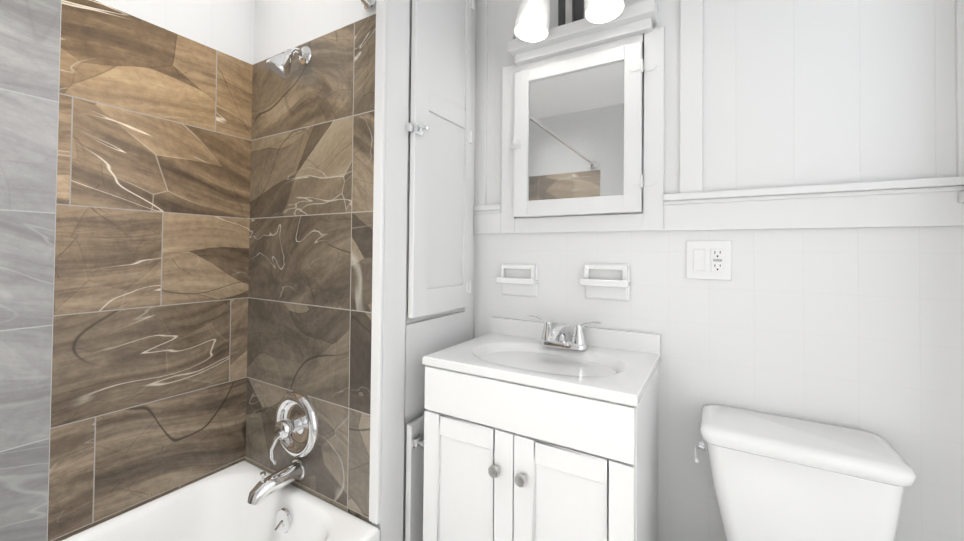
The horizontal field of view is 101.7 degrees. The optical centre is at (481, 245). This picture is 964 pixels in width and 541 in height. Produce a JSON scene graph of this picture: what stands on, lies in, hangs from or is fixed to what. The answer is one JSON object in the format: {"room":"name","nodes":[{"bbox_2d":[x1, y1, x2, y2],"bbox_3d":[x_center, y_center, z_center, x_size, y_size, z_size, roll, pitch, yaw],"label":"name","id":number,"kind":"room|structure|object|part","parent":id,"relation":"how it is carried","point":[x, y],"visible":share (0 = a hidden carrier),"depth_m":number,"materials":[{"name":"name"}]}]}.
{"room":"bathroom","nodes":[
{"label":"bathroom","id":0,"kind":"room"},
{"bbox_2d":[95,0,254,64],"bbox_3d":[-1.328,-0.019,0.799,0.100,2.400,1.627,0,-1,31],"label":"wall","id":1,"kind":"structure","parent":0,"point":[225,26],"depth_m":1.35,"materials":[{"name":"white paint"}]},
{"bbox_2d":[0,0,61,540],"bbox_3d":[-1.385,-0.113,0.598,0.007,1.820,1.020,0,-1,31],"label":"wall tile","id":2,"kind":"structure","parent":1,"relation":"attached to","point":[30,38],"depth_m":0.99,"materials":[{"name":"tile"}]},
{"bbox_2d":[48,0,252,540],"bbox_3d":[-0.998,0.063,1.252,0.006,1.495,0.507,0,-1,31],"label":"wall tiles","id":3,"kind":"structure","parent":1,"relation":"attached to","point":[149,354],"depth_m":1.19,"materials":[{"name":"tile"}]},
{"bbox_2d":[253,0,475,540],"bbox_3d":[-0.466,0.001,1.590,0.776,2.400,0.613,0,-1,31],"label":"wall","id":4,"kind":"structure","parent":0,"point":[280,26],"depth_m":1.34,"materials":[{"name":"white paint"}]},
{"bbox_2d":[245,14,375,523],"bbox_3d":[-0.589,0.068,1.301,0.647,1.495,0.006,0,-1,31],"label":"wall tile","id":5,"kind":"structure","parent":4,"relation":"attached to","point":[311,243],"depth_m":1.26,"materials":[{"name":"tile"}]},
{"bbox_2d":[247,458,305,504],"bbox_3d":[-0.643,0.728,1.220,0.068,0.084,0.166,0,-1,31],"label":"tub spout","id":6,"kind":"object","parent":5,"relation":"attached to","point":[293,471],"visible":1,"depth_m":1.21,"materials":[{"name":"silver metal"}]},
{"bbox_2d":[266,46,311,78],"bbox_3d":[-0.627,-0.602,1.262,0.077,0.132,0.124,0,-1,31],"label":"shower head","id":7,"kind":"object","parent":5,"relation":"attached to","point":[279,65],"visible":1,"depth_m":1.24},
{"bbox_2d":[270,391,320,464],"bbox_3d":[-0.622,0.585,1.255,0.210,0.215,0.089,0,-1,31],"label":"shower valve","id":8,"kind":"object","parent":5,"relation":"attached to","point":[297,427],"visible":1,"depth_m":1.26,"materials":[{"name":"silver metal"}]},
{"bbox_2d":[369,0,386,524],"bbox_3d":[-0.297,0.027,1.125,0.035,1.513,0.014,0,-1,31],"label":"trim","id":9,"kind":"structure","parent":4,"relation":"attached to","point":[377,271],"depth_m":1.12,"materials":[{"name":"white paint"}]},
{"bbox_2d":[405,415,423,540],"bbox_3d":[-0.145,0.844,1.327,0.020,0.596,0.317,0,-1,31],"label":"closet doors","id":10,"kind":"structure","parent":4,"relation":"in","point":[414,492],"depth_m":1.20,"materials":[{"name":"white paint"}]},
{"bbox_2d":[411,433,423,448],"bbox_3d":[-0.189,0.598,1.194,0.040,0.034,0.034,0,-1,31],"label":"door knob","id":11,"kind":"object","parent":10,"relation":"attached to","point":[416,441],"depth_m":1.19,"materials":[{"name":"silver metal"}]},
{"bbox_2d":[378,0,474,540],"bbox_3d":[-0.150,0.000,1.324,0.040,2.403,0.478,0,-1,31],"label":"cabinet frame","id":12,"kind":"object","parent":4,"relation":"attached to","point":[407,348],"depth_m":1.18,"materials":[{"name":"white paint"}]},
{"bbox_3d":[-0.053,0.153,1.476,0.028,0.044,0.042,0,-1,31],"label":"closet doors hinge","id":13,"kind":"part","parent":12,"relation":"part of","materials":[{"name":"white metal"}]},
{"bbox_3d":[-0.047,-0.407,1.484,0.028,0.044,0.042,0,-1,31],"label":"closet doors hinge","id":14,"kind":"part","parent":12,"relation":"part of","materials":[{"name":"white metal"}]},
{"bbox_3d":[-0.042,-0.917,1.492,0.028,0.044,0.042,0,-1,31],"label":"closet doors hinge","id":15,"kind":"part","parent":12,"relation":"part of","materials":[{"name":"white metal"}]},
{"bbox_2d":[408,0,470,318],"bbox_3d":[-0.133,-0.417,1.346,0.020,1.289,0.317,0,-1,31],"label":"closet doors","id":16,"kind":"structure","parent":4,"relation":"in","point":[439,204],"depth_m":1.32,"materials":[{"name":"white paint"}]},
{"bbox_2d":[406,123,429,135],"bbox_3d":[-0.194,-0.360,1.205,0.061,0.034,0.054,0,-1,31],"label":"door knob","id":17,"kind":"object","parent":16,"relation":"attached to","point":[420,129],"depth_m":1.20,"materials":[{"name":"silver metal"}]},
{"bbox_2d":[486,0,956,204],"bbox_3d":[0.617,0.006,1.246,1.438,2.400,0.100,0,-1,31],"label":"wall","id":18,"kind":"structure","parent":0,"point":[807,92],"depth_m":1.05,"materials":[{"name":"white paint"}]},
{"bbox_2d":[474,0,487,205],"bbox_3d":[-0.002,-0.676,1.562,0.050,1.039,0.012,0,-1,31],"label":"stile","id":19,"kind":"object","parent":18,"relation":"attached to","point":[481,5],"depth_m":1.55,"materials":[{"name":"white paint"}]},
{"bbox_2d":[473,204,501,233],"bbox_3d":[0.018,-0.101,1.523,0.126,0.111,0.031,0,-1,31],"label":"trim","id":20,"kind":"structure","parent":18,"relation":"attached to","point":[486,219],"depth_m":1.52,"materials":[{"name":"white paint"}]},
{"bbox_2d":[514,0,624,41],"bbox_3d":[0.290,-0.808,1.267,0.346,0.247,0.227,0,-1,31],"label":"sconce","id":21,"kind":"object","parent":18,"relation":"attached to","point":[532,22],"visible":0.92,"depth_m":1.24,"materials":[{"name":"white glass"}]},
{"bbox_3d":[0.162,-0.768,1.277,0.114,0.164,0.114,0,-1,31],"label":"lamp shade","id":22,"kind":"part","parent":21,"relation":"part of","materials":[{"name":"white glass"}]},
{"bbox_3d":[0.273,-0.826,1.313,0.250,0.150,0.140,0,-1,31],"label":"arm","id":23,"kind":"part","parent":21,"relation":"part of"},
{"bbox_3d":[0.312,-0.836,1.379,0.090,0.188,0.012,0,-1,31],"label":"plate","id":24,"kind":"part","parent":21,"relation":"part of","materials":[{"name":"grey metal"}]},
{"bbox_3d":[0.361,-0.768,1.159,0.114,0.164,0.114,0,-1,31],"label":"lamp shade","id":25,"kind":"part","parent":21,"relation":"part of","materials":[{"name":"white glass"}]},
{"bbox_2d":[501,0,664,232],"bbox_3d":[0.307,-0.408,1.335,0.563,0.724,0.086,0,-1,31],"label":"medicine cabinet","id":26,"kind":"object","parent":18,"relation":"attached to","point":[582,125],"visible":1,"depth_m":1.31,"materials":[{"name":"white paint"}]},
{"bbox_3d":[0.313,-0.379,1.343,0.341,0.441,0.003,0,-1,31],"label":"glass","id":27,"kind":"part","parent":26,"relation":"part of","materials":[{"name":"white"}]},
{"bbox_3d":[0.311,-0.373,1.342,0.441,0.540,0.018,0,-1,31],"label":"door","id":28,"kind":"part","parent":26,"relation":"part of","materials":[{"name":"white paint"}]},
{"bbox_2d":[508,0,658,65],"bbox_3d":[0.326,-0.721,1.330,0.494,0.100,0.086,0,-1,31],"label":"shelf","id":29,"kind":"object","parent":26,"relation":"attached to","point":[636,22],"depth_m":1.30,"materials":[{"name":"white paint"}]},
{"bbox_2d":[680,0,702,192],"bbox_3d":[0.633,-0.675,1.186,0.060,1.039,0.012,0,-1,31],"label":"wall trim","id":30,"kind":"structure","parent":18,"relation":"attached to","point":[691,96],"depth_m":1.18,"materials":[{"name":"white paint"}]},
{"bbox_2d":[473,226,963,540],"bbox_3d":[0.541,0.570,1.217,1.338,1.270,0.006,0,-1,31],"label":"wall tile","id":31,"kind":"structure","parent":18,"relation":"attached to","point":[862,329],"depth_m":1.06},
{"bbox_2d":[496,263,537,296],"bbox_3d":[0.128,0.126,1.436,0.150,0.120,0.054,0,-1,31],"label":"soap dish","id":32,"kind":"object","parent":31,"relation":"attached to","point":[518,279],"visible":1,"depth_m":1.44,"materials":[{"name":"white ceramic"}]},
{"bbox_2d":[580,263,629,300],"bbox_3d":[0.400,0.118,1.275,0.150,0.120,0.054,0,-1,31],"label":"soap dish","id":33,"kind":"object","parent":31,"relation":"attached to","point":[600,281],"visible":1,"depth_m":1.27,"materials":[{"name":"white ceramic"}]},
{"bbox_2d":[686,241,731,279],"bbox_3d":[0.661,0.042,1.147,0.116,0.114,0.011,0,-1,31],"label":"outlet","id":34,"kind":"object","parent":31,"relation":"attached to","point":[708,260],"visible":1,"depth_m":1.15,"materials":[{"name":"white plastic"}]},
{"bbox_2d":[663,176,963,230],"bbox_3d":[0.834,-0.101,1.040,0.643,0.111,0.031,0,-1,31],"label":"trim","id":35,"kind":"structure","parent":18,"relation":"attached to","point":[930,202],"depth_m":1.01,"materials":[{"name":"white paint"}]},
{"bbox_2d":[955,0,963,176],"bbox_3d":[1.110,-0.675,0.903,0.028,1.039,0.012,0,-1,31],"label":"stile","id":36,"kind":"object","parent":18,"relation":"attached to","point":[959,4],"depth_m":0.90,"materials":[{"name":"white paint"}]},
{"bbox_3d":[-0.274,1.236,0.504,2.214,0.100,2.240,0,-1,31],"label":"floor","id":37,"kind":"structure","parent":0,"visible":0},
{"bbox_2d":[61,460,379,540],"bbox_3d":[-0.966,0.976,0.621,0.687,0.410,1.509,0,-1,31],"label":"bathtub","id":38,"kind":"object","parent":37,"relation":"on","point":[216,506],"visible":1,"depth_m":1.23,"materials":[{"name":"white ceramic"}]},
{"bbox_2d":[422,315,660,540],"bbox_3d":[0.178,0.719,1.162,0.592,0.967,0.452,0,-1,31],"label":"bathroom vanity","id":39,"kind":"object","parent":37,"relation":"on","point":[545,430],"visible":1,"depth_m":1.01,"materials":[{"name":"white paint"},{"name":"porcelain"},{"name":"brushed nickel"}]},
{"bbox_3d":[-0.043,0.789,1.073,0.288,0.620,0.018,0,-1,31],"label":"door","id":40,"kind":"part","parent":39,"relation":"part of","materials":[{"name":"white wood"}]},
{"bbox_3d":[0.033,0.575,1.005,0.031,0.031,0.029,0,-1,31],"label":"knob","id":41,"kind":"part","parent":39,"relation":"part of","materials":[{"name":"silver metal"}]},
{"bbox_3d":[0.098,0.575,0.967,0.031,0.031,0.029,0,-1,31],"label":"knob","id":42,"kind":"part","parent":39,"relation":"part of","materials":[{"name":"silver metal"}]},
{"bbox_2d":[528,315,601,350],"bbox_3d":[0.243,0.282,1.250,0.247,0.091,0.131,0,-1,31],"label":"faucet","id":43,"kind":"object","parent":39,"relation":"on","point":[548,341],"depth_m":1.26,"materials":[{"name":"silver metal"}]},
{"bbox_3d":[0.206,0.789,0.925,0.288,0.620,0.018,0,-1,31],"label":"door","id":44,"kind":"part","parent":39,"relation":"part of","materials":[{"name":"white wood"}]},
{"bbox_2d":[694,404,915,540],"bbox_3d":[0.635,0.823,0.771,0.397,0.753,0.653,0,-1,31],"label":"toilet","id":45,"kind":"object","parent":37,"relation":"on","point":[778,478],"visible":0.96,"depth_m":0.89,"materials":[{"name":"white ceramic"}]},
{"bbox_3d":[0.548,0.516,0.990,0.024,0.035,0.073,0,-1,31],"label":"lever","id":46,"kind":"part","parent":45,"relation":"part of","materials":[{"name":"silver metal"}]},
{"bbox_3d":[0.755,0.654,0.961,0.362,0.328,0.190,0,-1,31],"label":"tank","id":47,"kind":"part","parent":45,"relation":"part of","materials":[{"name":"white ceramic"}]},
{"bbox_3d":[0.756,0.470,0.961,0.384,0.040,0.216,0,-1,31],"label":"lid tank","id":48,"kind":"part","parent":45,"relation":"part of","materials":[{"name":"white ceramic"}]},
{"bbox_3d":[-0.808,-0.033,-0.397,2.014,2.400,0.100,0,-1,31],"label":"wall","id":49,"kind":"structure","parent":0,"visible":0},
{"bbox_2d":[360,0,375,9],"bbox_3d":[-0.716,-0.745,0.509,0.068,0.068,1.514,0,-1,31],"label":"shower rod","id":50,"kind":"object","parent":49,"relation":"attached to","point":[368,4],"visible":1,"depth_m":1.15,"materials":[{"name":"silver metal"}]},
{"bbox_3d":[0.621,-0.014,-0.058,0.100,2.400,2.140,0,-1,31],"label":"wall","id":51,"kind":"structure","parent":0,"visible":0},
{"bbox_2d":[958,191,963,202],"bbox_3d":[0.870,-0.084,0.504,0.034,0.092,0.878,0,-1,31],"label":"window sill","id":52,"kind":"structure","parent":51,"relation":"attached to","point":[961,196],"depth_m":0.88,"materials":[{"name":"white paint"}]}
]}

